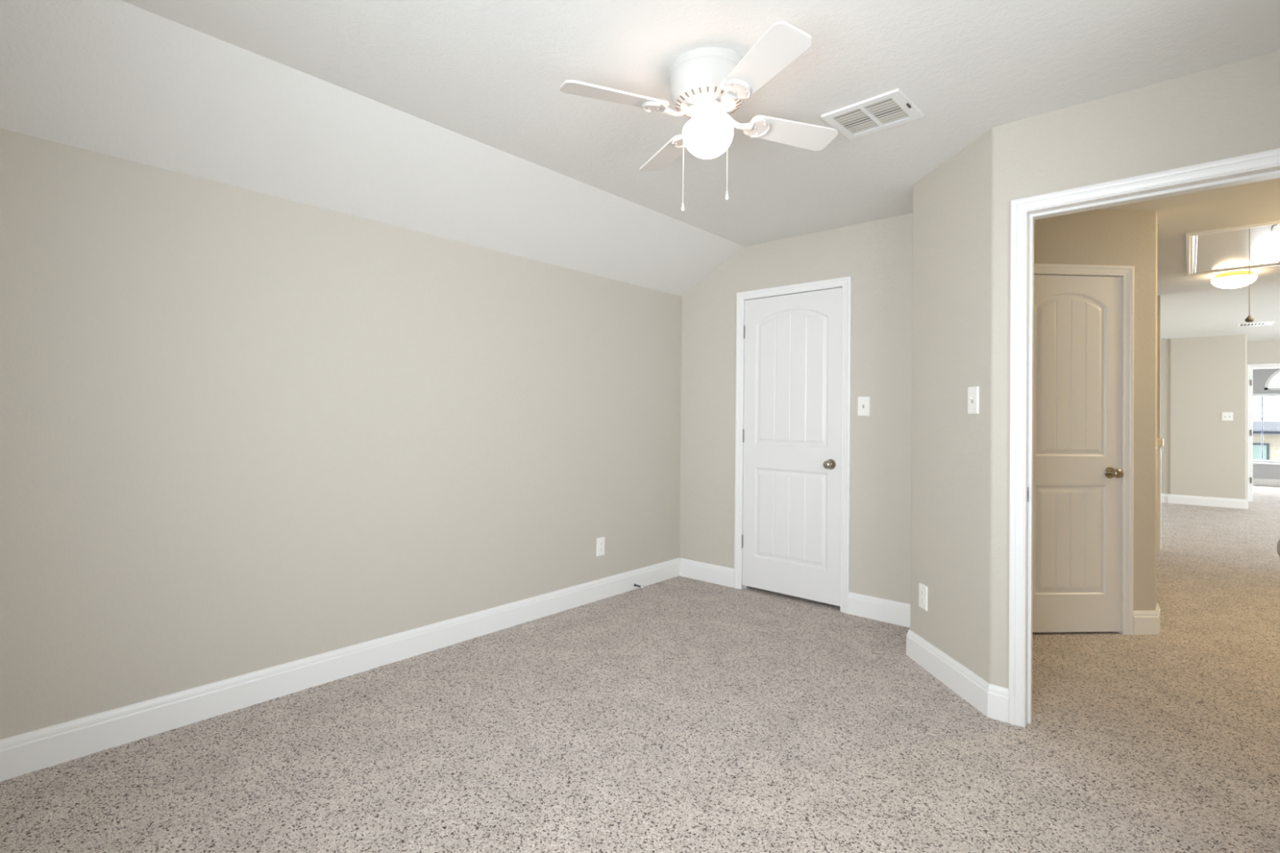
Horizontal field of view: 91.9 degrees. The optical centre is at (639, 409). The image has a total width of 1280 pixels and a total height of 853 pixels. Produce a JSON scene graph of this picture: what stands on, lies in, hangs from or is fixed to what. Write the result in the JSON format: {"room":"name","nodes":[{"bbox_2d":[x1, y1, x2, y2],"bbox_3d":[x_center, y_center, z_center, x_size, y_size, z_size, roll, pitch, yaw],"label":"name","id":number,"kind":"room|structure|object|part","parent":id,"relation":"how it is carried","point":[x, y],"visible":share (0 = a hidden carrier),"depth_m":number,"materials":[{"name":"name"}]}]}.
{"room":"empty bedroom","nodes":[
{"label":"empty bedroom","id":0,"kind":"room"},
{"bbox_2d":[0,128,681,739],"bbox_3d":[3.249,0.239,8.192,0.120,2.200,17.820,0,-1,42],"label":"wall","id":1,"kind":"structure","parent":0,"point":[242,431],"depth_m":2.65,"materials":[{"name":"beige paint"}]},
{"bbox_2d":[0,557,680,782],"bbox_3d":[-1.113,1.177,3.163,0.016,0.133,4.294,0,-1,42],"label":"baseboard","id":2,"kind":"structure","parent":1,"relation":"attached to","point":[24,753],"depth_m":2.65,"materials":[{"name":"white wood"}]},
{"bbox_2d":[633,583,643,588],"bbox_3d":[-0.007,1.237,4.340,0.080,0.020,0.020,0,-1,42],"label":"door stop","id":3,"kind":"object","parent":2,"relation":"attached to","point":[634,584],"visible":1,"depth_m":4.34,"materials":[{"name":"silver metal"}]},
{"bbox_2d":[596,537,604,556],"bbox_3d":[-0.261,0.914,4.132,0.008,0.120,0.074,0,-1,42],"label":"wall outlet","id":4,"kind":"object","parent":1,"relation":"attached to","point":[600,541],"visible":1,"depth_m":4.13,"materials":[{"name":"white plastic"}]},
{"bbox_2d":[0,0,744,296],"bbox_3d":[-0.967,-1.071,3.001,0.685,0.450,4.680,0,-1,42],"label":"ceiling","id":5,"kind":"structure","parent":0,"point":[118,78],"depth_m":2.44,"materials":[{"name":"white paint"}]},
{"bbox_2d":[0,484,1279,852],"bbox_3d":[6.077,1.402,5.580,7.820,0.120,17.950,0,-1,42],"label":"floor","id":6,"kind":"structure","parent":0,"point":[678,714],"depth_m":2.27,"materials":[{"name":"carpet"}]},
{"bbox_2d":[1156,438,1163,550],"bbox_3d":[4.054,0.788,4.978,0.168,1.055,2.770,0,-1,42],"label":"stair railing","id":7,"kind":"object","parent":6,"relation":"on","point":[1159,441],"visible":0.36,"depth_m":5.89,"materials":[{"name":"white wood"}]},
{"bbox_3d":[4.926,0.856,5.961,0.130,0.955,0.100,0,-1,42],"label":"newel post","id":8,"kind":"part","parent":7,"relation":"part of","materials":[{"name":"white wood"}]},
{"bbox_2d":[120,0,1279,342],"bbox_3d":[6.103,-1.158,5.605,7.820,0.120,17.950,0,-1,42],"label":"ceiling","id":9,"kind":"structure","parent":0,"point":[491,73],"depth_m":2.21,"materials":[{"name":"white paint"}]},
{"bbox_2d":[559,21,837,211],"bbox_3d":[0.238,-0.955,2.174,0.805,0.475,0.805,0,-1,24],"label":"ceiling fan","id":10,"kind":"object","parent":9,"relation":"hanging from","point":[708,85],"visible":1,"depth_m":2.09,"materials":[{"name":"white metal"}]},
{"bbox_3d":[-0.082,-1.037,2.049,0.360,0.007,0.127,1,12,-21],"label":"fan blade","id":11,"kind":"part","parent":10,"relation":"part of","materials":[{"name":"white laminate"}]},
{"bbox_3d":[0.113,-1.030,2.496,0.127,0.007,0.360,-13,4,-21],"label":"fan blade","id":12,"kind":"part","parent":10,"relation":"part of","materials":[{"name":"white laminate"}]},
{"bbox_3d":[0.178,-0.879,2.222,0.059,0.272,0.002,0,-1,39],"label":"pull chain","id":13,"kind":"part","parent":10,"relation":"part of","materials":[{"name":"white plastic"}]},
{"bbox_3d":[0.238,-0.951,2.174,0.178,0.127,0.178,0,-1,42],"label":"light globe","id":14,"kind":"part","parent":10,"relation":"part of","materials":[{"name":"white glass"}]},
{"bbox_3d":[0.294,-0.899,2.223,0.058,0.229,0.002,1,-1,-41],"label":"pull chain","id":15,"kind":"part","parent":10,"relation":"part of","materials":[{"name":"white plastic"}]},
{"bbox_3d":[0.365,-1.034,1.854,0.127,0.007,0.360,14,-5,-21],"label":"fan blade","id":16,"kind":"part","parent":10,"relation":"part of","materials":[{"name":"white laminate"}]},
{"bbox_3d":[0.560,-1.028,2.301,0.360,0.007,0.127,1,-13,-21],"label":"fan blade","id":17,"kind":"part","parent":10,"relation":"part of","materials":[{"name":"white laminate"}]},
{"bbox_2d":[821,88,924,139],"bbox_3d":[0.932,-1.174,2.485,0.306,0.016,0.268,0,-1,43],"label":"ceiling vent","id":18,"kind":"object","parent":9,"relation":"in","point":[891,108],"visible":1,"depth_m":2.47,"materials":[{"name":"white metal"}]},
{"bbox_2d":[1186,220,1279,322],"bbox_3d":[4.228,-0.832,4.354,0.584,0.594,1.440,0,-1,42],"label":"attic hatch","id":19,"kind":"object","parent":9,"relation":"attached to","point":[1253,246],"visible":1,"depth_m":4.32,"materials":[{"name":"white wood"}]},
{"bbox_3d":[4.231,-1.120,4.357,0.584,0.018,1.440,0,-1,42],"label":"hatch frame","id":20,"kind":"part","parent":19,"relation":"part of","materials":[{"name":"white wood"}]},
{"bbox_3d":[4.231,-1.126,4.357,0.460,0.007,1.316,0,-1,42],"label":"hatch panel","id":21,"kind":"part","parent":19,"relation":"part of","materials":[{"name":"white"}]},
{"bbox_3d":[3.797,-0.856,3.861,0.004,0.554,0.004,0,-1,42],"label":"pull cord","id":22,"kind":"part","parent":19,"relation":"part of","materials":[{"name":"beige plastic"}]},
{"bbox_3d":[3.794,-0.566,3.858,0.042,0.043,0.042,0,-1,42],"label":"cord knob","id":23,"kind":"part","parent":19,"relation":"part of","materials":[{"name":"brown"}]},
{"bbox_2d":[1210,271,1257,288],"bbox_3d":[4.871,-1.057,5.084,0.276,0.118,0.276,0,-1,42],"label":"dome light","id":24,"kind":"object","parent":9,"relation":"attached to","point":[1235,279],"visible":0.99,"depth_m":5.01,"materials":[{"name":"white glass"}]},
{"bbox_2d":[1236,321,1274,326],"bbox_3d":[7.737,-1.076,7.797,0.320,0.006,0.300,0,-1,42],"label":"ceiling vent","id":25,"kind":"object","parent":9,"relation":"in","point":[1262,322],"visible":1,"depth_m":7.79,"materials":[{"name":"white metal"}]},
{"bbox_2d":[679,213,912,604],"bbox_3d":[1.097,0.057,4.176,1.980,2.440,0.120,0,-1,42],"label":"wall","id":26,"kind":"structure","parent":0,"point":[877,255],"depth_m":3.88,"materials":[{"name":"beige paint"}]},
{"bbox_2d":[680,558,733,587],"bbox_3d":[0.494,1.208,4.597,0.490,0.133,0.016,0,-1,42],"label":"baseboard","id":27,"kind":"structure","parent":26,"relation":"attached to","point":[707,572],"depth_m":4.58,"materials":[{"name":"white wood"}]},
{"bbox_2d":[741,287,842,606],"bbox_3d":[1.038,0.234,4.204,0.174,2.024,0.727,1,-1,-43],"label":"door","id":28,"kind":"structure","parent":26,"relation":"in","point":[791,536],"depth_m":4.15,"materials":[{"name":"white paint"}]},
{"bbox_3d":[1.199,0.350,3.949,0.052,0.052,0.064,0,-1,42],"label":"knob","id":29,"kind":"part","parent":28,"relation":"part of","materials":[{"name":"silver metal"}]},
{"bbox_2d":[733,275,851,613],"bbox_3d":[1.042,0.219,4.209,0.842,2.115,0.138,0,-1,42],"label":"door frame","id":30,"kind":"structure","parent":26,"relation":"attached to","point":[845,282],"depth_m":4.00,"materials":[{"name":"white wood"}]},
{"bbox_2d":[857,396,870,415],"bbox_3d":[1.381,-0.021,3.833,0.074,0.118,0.018,0,-1,42],"label":"light switch","id":31,"kind":"object","parent":26,"relation":"attached to","point":[863,402],"visible":1,"depth_m":3.83,"materials":[{"name":"white plastic"}]},
{"bbox_2d":[848,591,910,627],"bbox_3d":[1.499,1.210,3.707,0.512,0.133,0.016,0,-1,42],"label":"baseboard","id":32,"kind":"structure","parent":26,"relation":"attached to","point":[894,612],"depth_m":3.74,"materials":[{"name":"white wood"}]},
{"bbox_2d":[910,119,1022,688],"bbox_3d":[1.541,0.050,3.042,0.329,2.440,1.072,0,-1,12],"label":"wall","id":33,"kind":"structure","parent":0,"point":[961,305],"depth_m":2.75,"materials":[{"name":"beige paint"}]},
{"bbox_2d":[919,582,927,611],"bbox_3d":[1.404,0.929,3.075,0.008,0.120,0.074,1,-1,-4],"label":"wall outlet","id":34,"kind":"object","parent":33,"relation":"attached to","point":[922,588],"visible":1,"depth_m":3.07,"materials":[{"name":"white plastic"}]},
{"bbox_2d":[906,628,1008,723],"bbox_3d":[1.471,1.203,3.040,0.243,0.133,1.061,0,-1,11],"label":"baseboard","id":35,"kind":"structure","parent":33,"relation":"attached to","point":[992,700],"depth_m":2.73,"materials":[{"name":"white wood"}]},
{"bbox_2d":[967,386,978,413],"bbox_3d":[1.439,-0.041,2.687,0.018,0.118,0.074,1,-1,-4],"label":"light switch","id":36,"kind":"object","parent":33,"relation":"attached to","point":[973,392],"visible":1,"depth_m":2.68,"materials":[{"name":"white plastic"}]},
{"bbox_2d":[1008,147,1279,727],"bbox_3d":[1.895,0.208,2.254,0.934,2.115,0.156,0,-1,42],"label":"door frame","id":37,"kind":"structure","parent":33,"relation":"attached to","point":[1264,165],"depth_m":2.48,"materials":[{"name":"white wood"}]},
{"bbox_3d":[1.941,0.209,2.306,0.934,2.115,0.018,0,-1,42],"label":"hall casing","id":38,"kind":"part","parent":37,"relation":"part of","materials":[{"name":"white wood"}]},
{"bbox_2d":[1034,208,1157,610],"bbox_3d":[2.557,0.066,3.621,1.138,2.440,0.222,1,-1,-10],"label":"wall","id":39,"kind":"structure","parent":0,"point":[1097,237],"depth_m":3.57,"materials":[{"name":"beige paint"}]},
{"bbox_2d":[1032,274,1123,632],"bbox_3d":[2.467,0.251,3.593,0.611,2.039,0.175,1,-1,4],"label":"door","id":40,"kind":"structure","parent":39,"relation":"in","point":[1077,473],"depth_m":3.55,"materials":[{"name":"white paint"}]},
{"bbox_3d":[2.701,0.362,3.521,0.052,0.052,0.064,1,-1,-3],"label":"knob","id":41,"kind":"part","parent":40,"relation":"part of","materials":[{"name":"gold metal"}]},
{"bbox_2d":[1034,263,1133,635],"bbox_3d":[2.462,0.228,3.597,0.731,2.115,0.138,1,-1,-3],"label":"door frame","id":42,"kind":"structure","parent":39,"relation":"attached to","point":[1126,273],"depth_m":3.55,"materials":[{"name":"white wood"}]},
{"bbox_2d":[1133,602,1159,635],"bbox_3d":[2.984,1.224,3.604,0.335,0.133,0.082,1,-1,-30],"label":"baseboard","id":43,"kind":"structure","parent":39,"relation":"attached to","point":[1144,622],"depth_m":3.55,"materials":[{"name":"white wood"}]},
{"bbox_2d":[1022,50,1279,198],"bbox_3d":[1.938,0.046,2.220,0.967,2.440,0.120,0,-1,42],"label":"wall","id":44,"kind":"structure","parent":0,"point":[1230,110],"depth_m":2.23,"materials":[{"name":"beige paint"}]},
{"bbox_2d":[1156,295,1160,448],"bbox_3d":[6.457,0.138,7.779,0.230,2.460,4.510,0,-1,42],"label":"wall","id":45,"kind":"structure","parent":0,"point":[1158,380],"depth_m":6.03,"materials":[{"name":"beige paint"}]},
{"bbox_2d":[1160,334,1246,499],"bbox_3d":[8.541,0.176,9.513,1.052,2.460,1.170,0,-1,42],"label":"wall","id":46,"kind":"structure","parent":0,"point":[1202,454],"depth_m":9.02,"materials":[{"name":"beige paint"}]},
{"bbox_2d":[1160,493,1248,509],"bbox_3d":[7.169,1.309,7.867,0.953,0.133,5.419,0,-1,42],"label":"baseboard","id":47,"kind":"structure","parent":46,"relation":"attached to","point":[1165,498],"depth_m":8.99,"materials":[{"name":"white wood"}]},
{"bbox_2d":[1222,412,1232,420],"bbox_3d":[8.392,0.098,8.853,0.118,0.118,0.018,0,-1,42],"label":"light switch","id":48,"kind":"object","parent":46,"relation":"attached to","point":[1225,415],"visible":1,"depth_m":8.85,"materials":[{"name":"white plastic"}]},
{"bbox_2d":[1246,340,1279,364],"bbox_3d":[10.877,0.188,8.306,4.050,2.460,0.120,0,-1,42],"label":"wall","id":49,"kind":"structure","parent":0,"point":[1257,352],"depth_m":9.46,"materials":[{"name":"beige paint"}]},
{"bbox_2d":[1246,363,1279,502],"bbox_3d":[9.750,0.359,9.283,0.946,2.115,0.145,0,-1,42],"label":"door frame","id":50,"kind":"structure","parent":49,"relation":"attached to","point":[1250,367],"depth_m":9.53,"materials":[{"name":"white wood"}]},
{"bbox_2d":[1253,368,1279,479],"bbox_3d":[12.856,0.239,11.334,5.100,2.460,0.120,0,-1,42],"label":"wall","id":51,"kind":"structure","parent":0,"point":[1260,376],"depth_m":11.97,"materials":[{"name":"grey paint"}]},
{"bbox_2d":[1253,478,1279,486],"bbox_3d":[12.612,1.401,11.437,4.400,0.133,0.016,0,-1,42],"label":"baseboard","id":52,"kind":"structure","parent":51,"relation":"attached to","point":[1259,482],"depth_m":11.92,"materials":[{"name":"white wood"}]},
{"bbox_2d":[1253,431,1279,465],"bbox_3d":[12.425,0.374,11.676,1.960,1.363,0.164,0,-1,42],"label":"window","id":53,"kind":"structure","parent":51,"relation":"in","point":[1255,461],"depth_m":11.95,"materials":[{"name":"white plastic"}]},
{"bbox_2d":[1253,393,1279,458],"bbox_3d":[12.386,0.317,11.633,1.860,1.250,0.073,0,-1,42],"label":"window blind","id":54,"kind":"object","parent":53,"relation":"attached to","point":[1254,394],"visible":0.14,"depth_m":11.94,"materials":[{"name":"white plastic"}]},
{"bbox_3d":[12.397,-0.283,11.644,1.860,0.050,0.060,0,-1,42],"label":"head rail","id":55,"kind":"part","parent":54,"relation":"part of","materials":[{"name":"white plastic"}]},
{"bbox_3d":[12.392,0.187,11.639,1.840,0.024,0.044,0,-1,42],"label":"rail","id":56,"kind":"part","parent":54,"relation":"part of","materials":[{"name":"white plastic"}]},
{"bbox_3d":[12.397,1.041,11.647,1.960,0.028,0.103,0,-1,42],"label":"sill","id":57,"kind":"part","parent":53,"relation":"part of","materials":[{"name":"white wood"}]},
{"bbox_3d":[12.459,0.361,11.716,1.880,1.335,0.060,0,-1,42],"label":"frame","id":58,"kind":"part","parent":53,"relation":"part of","materials":[{"name":"white plastic"}]},
{"bbox_3d":[12.456,0.441,11.712,1.790,0.050,0.042,0,-1,42],"label":"meeting rail","id":59,"kind":"part","parent":53,"relation":"part of","materials":[{"name":"white plastic"}]},
{"bbox_2d":[1264,369,1279,390],"bbox_3d":[12.450,-0.612,11.703,0.940,0.470,0.070,0,-1,42],"label":"window","id":60,"kind":"structure","parent":51,"relation":"in","point":[1275,373],"depth_m":11.92,"materials":[{"name":"white plastic"}]},
{"bbox_2d":[1276,539,1279,556],"bbox_3d":[1.833,0.223,1.691,0.174,2.033,0.819,0,-1,42],"label":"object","id":61,"kind":"structure","parent":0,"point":[1278,542],"depth_m":1.49,"materials":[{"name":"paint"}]},
{"label":"outside","id":62,"kind":"structure","parent":0,"visible":0},
{"bbox_3d":[27.217,4.828,27.638,90.000,0.100,42.400,0,-1,42],"label":"ground","id":63,"kind":"structure","parent":62,"visible":0},
{"bbox_2d":[1253,421,1279,461],"bbox_3d":[19.690,2.499,19.887,12.800,4.250,4.850,0,-1,42],"label":"brick house","id":64,"kind":"structure","parent":63,"relation":"on","point":[1271,442],"depth_m":18.30,"materials":[{"name":"grey brick"}]}
]}

